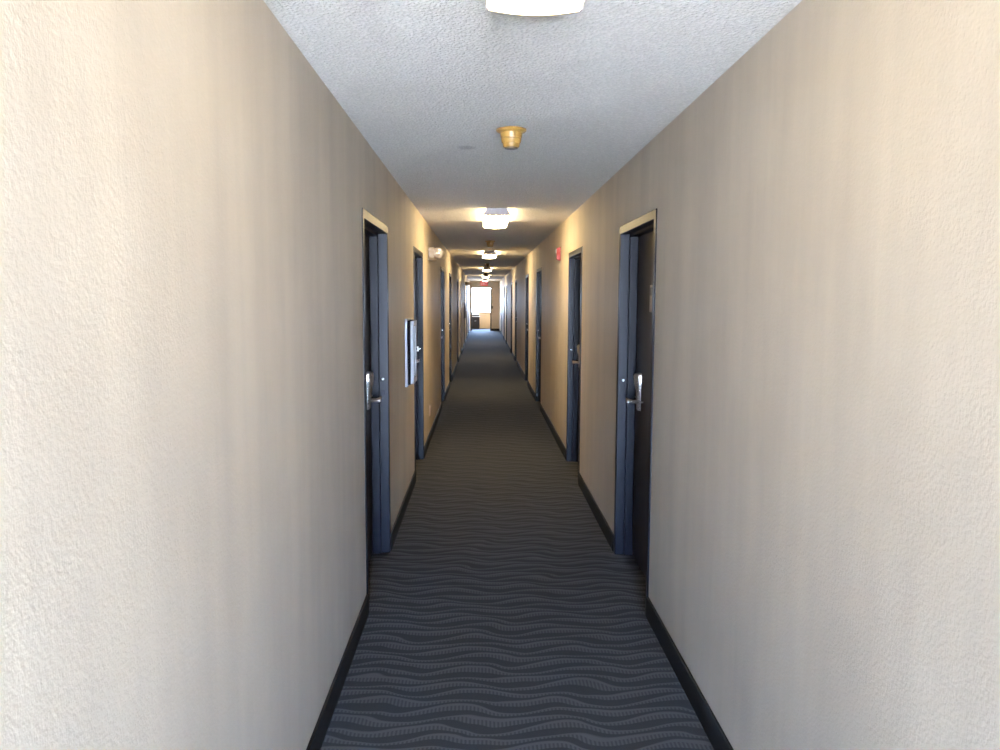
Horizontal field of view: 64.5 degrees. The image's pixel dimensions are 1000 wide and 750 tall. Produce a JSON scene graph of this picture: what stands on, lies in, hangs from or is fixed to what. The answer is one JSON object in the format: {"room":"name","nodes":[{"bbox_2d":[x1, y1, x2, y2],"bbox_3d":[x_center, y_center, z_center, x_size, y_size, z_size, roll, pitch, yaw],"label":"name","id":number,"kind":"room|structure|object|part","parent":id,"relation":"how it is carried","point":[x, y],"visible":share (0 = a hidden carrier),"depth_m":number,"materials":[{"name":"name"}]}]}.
{"room":"hotel corridor","nodes":[
{"label":"hotel corridor","id":0,"kind":"room"},
{"bbox_2d":[0,0,469,749],"bbox_3d":[-1.109,-1.359,18.184,0.200,2.440,42.100,0,6,-1],"label":"wall","id":1,"kind":"structure","parent":0,"point":[183,193],"depth_m":1.57,"materials":[{"name":"beige paint"}]},
{"bbox_2d":[306,594,368,749],"bbox_3d":[-0.609,1.518,0.733,0.012,0.112,6.790,0,6,-1],"label":"baseboard","id":2,"kind":"structure","parent":1,"relation":"attached to","point":[321,727],"depth_m":3.24,"materials":[{"name":"black"}]},
{"bbox_2d":[362,208,390,593],"bbox_3d":[-0.771,0.157,4.535,0.156,2.080,1.050,0,6,-1],"label":"door","id":3,"kind":"structure","parent":1,"relation":"in","point":[374,232],"depth_m":4.97,"materials":[{"name":"wood"}]},
{"bbox_3d":[-0.761,0.157,4.785,0.075,0.033,0.176,0,6,-1],"label":"lever","id":4,"kind":"part","parent":3,"relation":"part of","materials":[{"name":"silver metal"}]},
{"bbox_2d":[391,470,415,549],"bbox_3d":[-0.731,0.992,6.106,0.012,0.112,1.910,0,6,-1],"label":"baseboard","id":5,"kind":"structure","parent":1,"relation":"attached to","point":[402,510],"depth_m":5.85,"materials":[{"name":"black"}]},
{"bbox_2d":[405,318,418,386],"bbox_3d":[-0.697,-0.185,6.298,0.084,0.530,0.340,0,6,-1],"label":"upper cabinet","id":6,"kind":"object","parent":1,"relation":"attached to","point":[411,348],"visible":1,"depth_m":6.15,"materials":[{"name":"silver metal"}]},
{"bbox_3d":[-0.729,-0.185,6.297,0.020,0.530,0.340,0,6,-1],"label":"wall frame","id":7,"kind":"part","parent":6,"relation":"part of","materials":[{"name":"grey paint"}]},
{"bbox_3d":[-0.685,-0.187,6.299,0.027,0.490,0.282,0,6,-1],"label":"door","id":8,"kind":"part","parent":6,"relation":"part of","materials":[{"name":"grey paint"}]},
{"bbox_3d":[-0.689,-0.187,6.299,0.005,0.408,0.200,0,6,-1],"label":"door pane","id":9,"kind":"part","parent":6,"relation":"part of","materials":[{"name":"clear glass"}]},
{"bbox_2d":[413,246,423,469],"bbox_3d":[-0.838,-0.132,7.481,0.156,2.080,1.050,0,6,-1],"label":"door","id":10,"kind":"structure","parent":1,"relation":"in","point":[417,254],"depth_m":7.94,"materials":[{"name":"wood"}]},
{"bbox_2d":[424,402,441,457],"bbox_3d":[-0.816,0.627,9.842,0.012,0.112,3.500,0,6,-1],"label":"baseboard","id":11,"kind":"structure","parent":1,"relation":"attached to","point":[433,427],"depth_m":9.39,"materials":[{"name":"black"}]},
{"bbox_2d":[428,247,444,260],"bbox_3d":[-0.712,-1.357,8.906,0.169,0.136,0.334,0,6,-1],"label":"emergency light","id":12,"kind":"object","parent":1,"relation":"attached to","point":[433,253],"visible":1,"depth_m":8.76,"materials":[{"name":"beige plastic"}]},
{"bbox_2d":[441,267,444,401],"bbox_3d":[-0.941,-0.574,12.008,0.156,2.080,1.050,0,6,-1],"label":"door","id":13,"kind":"structure","parent":1,"relation":"in","point":[442,269],"depth_m":12.48,"materials":[{"name":"blue wood"}]},
{"bbox_2d":[445,382,449,399],"bbox_3d":[-0.900,0.264,13.548,0.012,0.112,1.850,0,6,-1],"label":"baseboard","id":14,"kind":"structure","parent":1,"relation":"attached to","point":[448,386],"depth_m":13.48,"materials":[{"name":"black"}]},
{"bbox_2d":[449,273,451,381],"bbox_3d":[-1.007,-0.857,14.893,0.156,2.080,1.050,0,6,-1],"label":"door","id":15,"kind":"structure","parent":1,"relation":"in","point":[450,275],"depth_m":15.33,"materials":[{"name":"blue wood"}]},
{"bbox_2d":[452,361,457,379],"bbox_3d":[-0.985,-0.101,17.279,0.012,0.112,3.550,0,6,-1],"label":"baseboard","id":16,"kind":"structure","parent":1,"relation":"attached to","point":[455,368],"depth_m":17.01,"materials":[{"name":"black"}]},
{"bbox_2d":[457,279,458,361],"bbox_3d":[-1.111,-1.304,19.470,0.156,2.080,1.050,0,6,-1],"label":"door","id":17,"kind":"structure","parent":1,"relation":"in","point":[457,279],"depth_m":19.95,"materials":[{"name":"blue wood"}]},
{"bbox_2d":[460,281,461,353],"bbox_3d":[-1.176,-1.586,22.356,0.156,2.080,1.050,0,6,-1],"label":"door","id":18,"kind":"structure","parent":1,"relation":"in","point":[460,281],"depth_m":22.35,"materials":[{"name":"blue wood"}]},
{"bbox_2d":[464,284,464,342],"bbox_3d":[-1.282,-2.044,27.032,0.156,2.080,1.050,0,6,-1],"label":"door","id":19,"kind":"structure","parent":1,"relation":"in","point":[464,284],"depth_m":27.53,"materials":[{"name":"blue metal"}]},
{"bbox_2d":[464,303,465,318],"bbox_3d":[-1.139,-2.090,25.770,0.084,0.530,0.340,0,6,-1],"label":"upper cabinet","id":20,"kind":"object","parent":1,"relation":"attached to","point":[464,303],"visible":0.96,"depth_m":25.63,"materials":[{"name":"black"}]},
{"bbox_2d":[466,286,466,339],"bbox_3d":[-1.350,-2.336,30.017,0.156,2.080,1.050,0,6,-1],"label":"door","id":21,"kind":"structure","parent":1,"relation":"in","point":[466,286],"depth_m":30.50,"materials":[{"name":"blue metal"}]},
{"bbox_2d":[468,287,468,334],"bbox_3d":[-1.454,-2.783,34.594,0.156,2.080,1.050,0,6,-1],"label":"door","id":22,"kind":"structure","parent":1,"relation":"in","point":[468,287],"depth_m":35.07,"materials":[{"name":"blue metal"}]},
{"bbox_2d":[479,313,489,327],"bbox_3d":[-0.812,-3.718,42.332,3.300,2.440,0.200,0,6,-1],"label":"wall","id":23,"kind":"structure","parent":0,"point":[484,317],"depth_m":42.31,"materials":[{"name":"beige paint"}]},
{"bbox_2d":[470,281,499,330],"bbox_3d":[-0.741,-3.413,39.212,3.300,2.440,0.130,0,6,-1],"label":"wall","id":24,"kind":"structure","parent":0,"point":[494,285],"depth_m":39.12,"materials":[{"name":"beige paint"}]},
{"bbox_2d":[471,288,490,330],"bbox_3d":[-0.929,-3.238,39.225,1.009,2.088,0.154,0,6,-1],"label":"door frame","id":25,"kind":"structure","parent":24,"relation":"attached to","point":[471,288],"depth_m":39.15,"materials":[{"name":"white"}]},
{"bbox_2d":[321,328,713,749],"bbox_3d":[-0.304,-0.235,19.870,3.300,0.120,45.600,0,6,-1],"label":"floor","id":26,"kind":"structure","parent":0,"point":[503,615],"depth_m":4.13,"materials":[{"name":"carpet"}]},
{"bbox_2d":[472,316,479,328],"bbox_3d":[-1.304,-2.763,41.665,0.490,0.665,0.501,0,6,-1],"label":"base cabinet","id":27,"kind":"object","parent":26,"relation":"on","point":[475,319],"visible":0.81,"depth_m":41.44,"materials":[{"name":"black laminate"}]},
{"bbox_3d":[-1.411,-2.755,41.448,0.220,0.550,0.020,0,6,-1],"label":"door","id":28,"kind":"part","parent":27,"relation":"part of","materials":[{"name":"black laminate"}]},
{"bbox_3d":[-1.187,-2.754,41.453,0.220,0.550,0.020,0,6,-1],"label":"door","id":29,"kind":"part","parent":27,"relation":"part of","materials":[{"name":"black laminate"}]},
{"bbox_2d":[263,0,801,280],"bbox_3d":[-0.294,-2.783,19.621,3.300,0.120,45.600,0,6,-1],"label":"ceiling","id":30,"kind":"structure","parent":0,"point":[429,85],"depth_m":3.01,"materials":[{"name":"white paint"}]},
{"bbox_2d":[480,278,487,285],"bbox_3d":[-0.667,-3.890,33.172,0.304,0.315,0.090,0,6,-1],"label":"exit sign","id":31,"kind":"object","parent":30,"relation":"hanging from","point":[482,283],"visible":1,"depth_m":33.16,"materials":[{"name":"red plastic"}]},
{"bbox_2d":[482,267,491,271],"bbox_3d":[-0.360,-2.893,21.769,0.251,0.078,1.236,0,6,-1],"label":"ceiling light","id":32,"kind":"object","parent":30,"relation":"attached to","point":[485,269],"visible":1,"depth_m":21.16,"materials":[{"name":"white glass"}]},
{"bbox_2d":[483,251,496,258],"bbox_3d":[-0.189,-2.159,14.257,0.251,0.078,1.236,0,6,-1],"label":"ceiling light","id":33,"kind":"object","parent":30,"relation":"attached to","point":[486,254],"visible":1,"depth_m":13.65,"materials":[{"name":"white glass"}]},
{"bbox_2d":[483,254,495,258],"bbox_3d":[-0.189,-2.154,14.258,0.244,0.068,1.216,0,6,-1],"label":"diffuser","id":34,"kind":"object","parent":33,"relation":"attached to","point":[488,256],"depth_m":14.07,"materials":[{"name":"white glass"}]},
{"bbox_2d":[485,240,494,246],"bbox_3d":[-0.141,-1.854,11.223,0.146,0.094,0.146,0,6,-1],"label":"smoke detector","id":35,"kind":"object","parent":30,"relation":"attached to","point":[489,243],"visible":1,"depth_m":11.18,"materials":[{"name":"plastic"}]},
{"bbox_2d":[483,208,510,228],"bbox_3d":[-0.042,-1.523,7.760,0.251,0.078,1.236,0,6,-1],"label":"ceiling light","id":36,"kind":"object","parent":30,"relation":"attached to","point":[493,218],"visible":1,"depth_m":7.29,"materials":[{"name":"white glass"}]},
{"bbox_2d":[483,215,509,228],"bbox_3d":[-0.042,-1.518,7.760,0.244,0.068,1.216,0,6,-1],"label":"diffuser","id":37,"kind":"object","parent":36,"relation":"attached to","point":[489,221],"depth_m":7.60,"materials":[{"name":"white glass"}]},
{"bbox_2d":[496,126,526,149],"bbox_3d":[0.054,-1.126,3.781,0.146,0.094,0.146,0,6,-1],"label":"smoke detector","id":38,"kind":"object","parent":30,"relation":"attached to","point":[511,136],"visible":1,"depth_m":3.74,"materials":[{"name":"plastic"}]},
{"bbox_2d":[486,0,583,15],"bbox_3d":[0.102,-0.904,1.431,0.251,0.078,1.236,0,6,-1],"label":"ceiling light","id":39,"kind":"object","parent":30,"relation":"attached to","point":[518,7],"visible":1,"depth_m":1.99,"materials":[{"name":"white glass"}]},
{"bbox_2d":[499,0,999,749],"bbox_3d":[0.547,-1.356,18.221,0.200,2.440,42.100,0,6,-1],"label":"wall","id":40,"kind":"structure","parent":0,"point":[824,553],"depth_m":2.00,"materials":[{"name":"beige paint"}]},
{"bbox_2d":[501,287,501,332],"bbox_3d":[0.134,-2.829,35.129,0.156,2.080,1.050,0,6,-1],"label":"door","id":41,"kind":"structure","parent":40,"relation":"in","point":[501,287],"depth_m":35.54,"materials":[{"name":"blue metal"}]},
{"bbox_2d":[504,286,504,337],"bbox_3d":[0.238,-2.381,30.552,0.156,2.080,1.050,0,6,-1],"label":"door","id":42,"kind":"structure","parent":40,"relation":"in","point":[504,286],"depth_m":30.94,"materials":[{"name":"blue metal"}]},
{"bbox_2d":[506,285,506,343],"bbox_3d":[0.304,-2.099,27.666,0.156,2.080,1.050,0,6,-1],"label":"door","id":43,"kind":"structure","parent":40,"relation":"in","point":[506,285],"depth_m":28.14,"materials":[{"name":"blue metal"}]},
{"bbox_2d":[511,282,512,352],"bbox_3d":[0.410,-1.642,22.989,0.156,2.080,1.050,0,6,-1],"label":"door","id":44,"kind":"structure","parent":40,"relation":"in","point":[511,282],"depth_m":23.45,"materials":[{"name":"blue wood"}]},
{"bbox_2d":[515,280,516,360],"bbox_3d":[0.475,-1.360,20.104,0.156,2.080,1.050,0,6,-1],"label":"door","id":45,"kind":"structure","parent":40,"relation":"in","point":[515,280],"depth_m":20.53,"materials":[{"name":"blue wood"}]},
{"bbox_2d":[516,360,524,379],"bbox_3d":[0.449,-0.140,17.735,0.012,0.112,3.900,0,6,-1],"label":"baseboard","id":46,"kind":"structure","parent":40,"relation":"attached to","point":[517,363],"depth_m":17.42,"materials":[{"name":"black"}]},
{"bbox_2d":[525,274,528,380],"bbox_3d":[0.587,-0.878,15.179,0.156,2.080,1.050,0,6,-1],"label":"door","id":47,"kind":"structure","parent":40,"relation":"in","point":[527,275],"depth_m":15.63,"materials":[{"name":"blue wood"}]},
{"bbox_2d":[527,381,534,399],"bbox_3d":[0.541,0.255,13.706,0.012,0.112,2.100,0,6,-1],"label":"baseboard","id":48,"kind":"structure","parent":40,"relation":"attached to","point":[528,383],"depth_m":13.55,"materials":[{"name":"black"}]},
{"bbox_2d":[535,267,541,402],"bbox_3d":[0.659,-0.571,12.044,0.156,2.080,1.050,0,6,-1],"label":"door","id":49,"kind":"structure","parent":40,"relation":"in","point":[538,271],"depth_m":12.49,"materials":[{"name":"blue wood"}]},
{"bbox_2d":[540,403,565,459],"bbox_3d":[0.629,0.634,9.825,0.012,0.112,3.600,0,6,-1],"label":"baseboard","id":50,"kind":"structure","parent":40,"relation":"attached to","point":[557,438],"depth_m":9.26,"materials":[{"name":"black"}]},
{"bbox_2d":[555,247,560,260],"bbox_3d":[0.640,-1.335,8.751,0.053,0.150,0.125,0,6,-1],"label":"fire alarm","id":51,"kind":"object","parent":40,"relation":"attached to","point":[557,250],"visible":1,"depth_m":8.70,"materials":[{"name":"red plastic"}]},
{"bbox_2d":[566,246,582,471],"bbox_3d":[0.764,-0.119,7.418,0.156,2.080,1.050,0,6,-1],"label":"door","id":52,"kind":"structure","parent":40,"relation":"in","point":[575,257],"depth_m":7.86,"materials":[{"name":"wood"}]},
{"bbox_2d":[578,472,613,551],"bbox_3d":[0.715,1.002,6.064,0.012,0.112,1.860,0,6,-1],"label":"baseboard","id":53,"kind":"structure","parent":40,"relation":"attached to","point":[606,530],"depth_m":5.81,"materials":[{"name":"black"}]},
{"bbox_2d":[613,208,656,613],"bbox_3d":[0.829,0.164,4.522,0.156,2.080,1.050,0,6,-1],"label":"door","id":54,"kind":"structure","parent":40,"relation":"in","point":[638,237],"depth_m":4.91,"materials":[{"name":"wood"}]},
{"bbox_3d":[0.808,0.165,4.771,0.075,0.033,0.176,0,6,-1],"label":"lever","id":55,"kind":"part","parent":54,"relation":"part of","materials":[{"name":"silver metal"}]},
{"bbox_2d":[646,596,733,749],"bbox_3d":[0.835,1.523,0.741,0.012,0.112,6.740,0,6,-1],"label":"baseboard","id":56,"kind":"structure","parent":40,"relation":"attached to","point":[711,726],"depth_m":3.25,"materials":[{"name":"black"}]}
]}

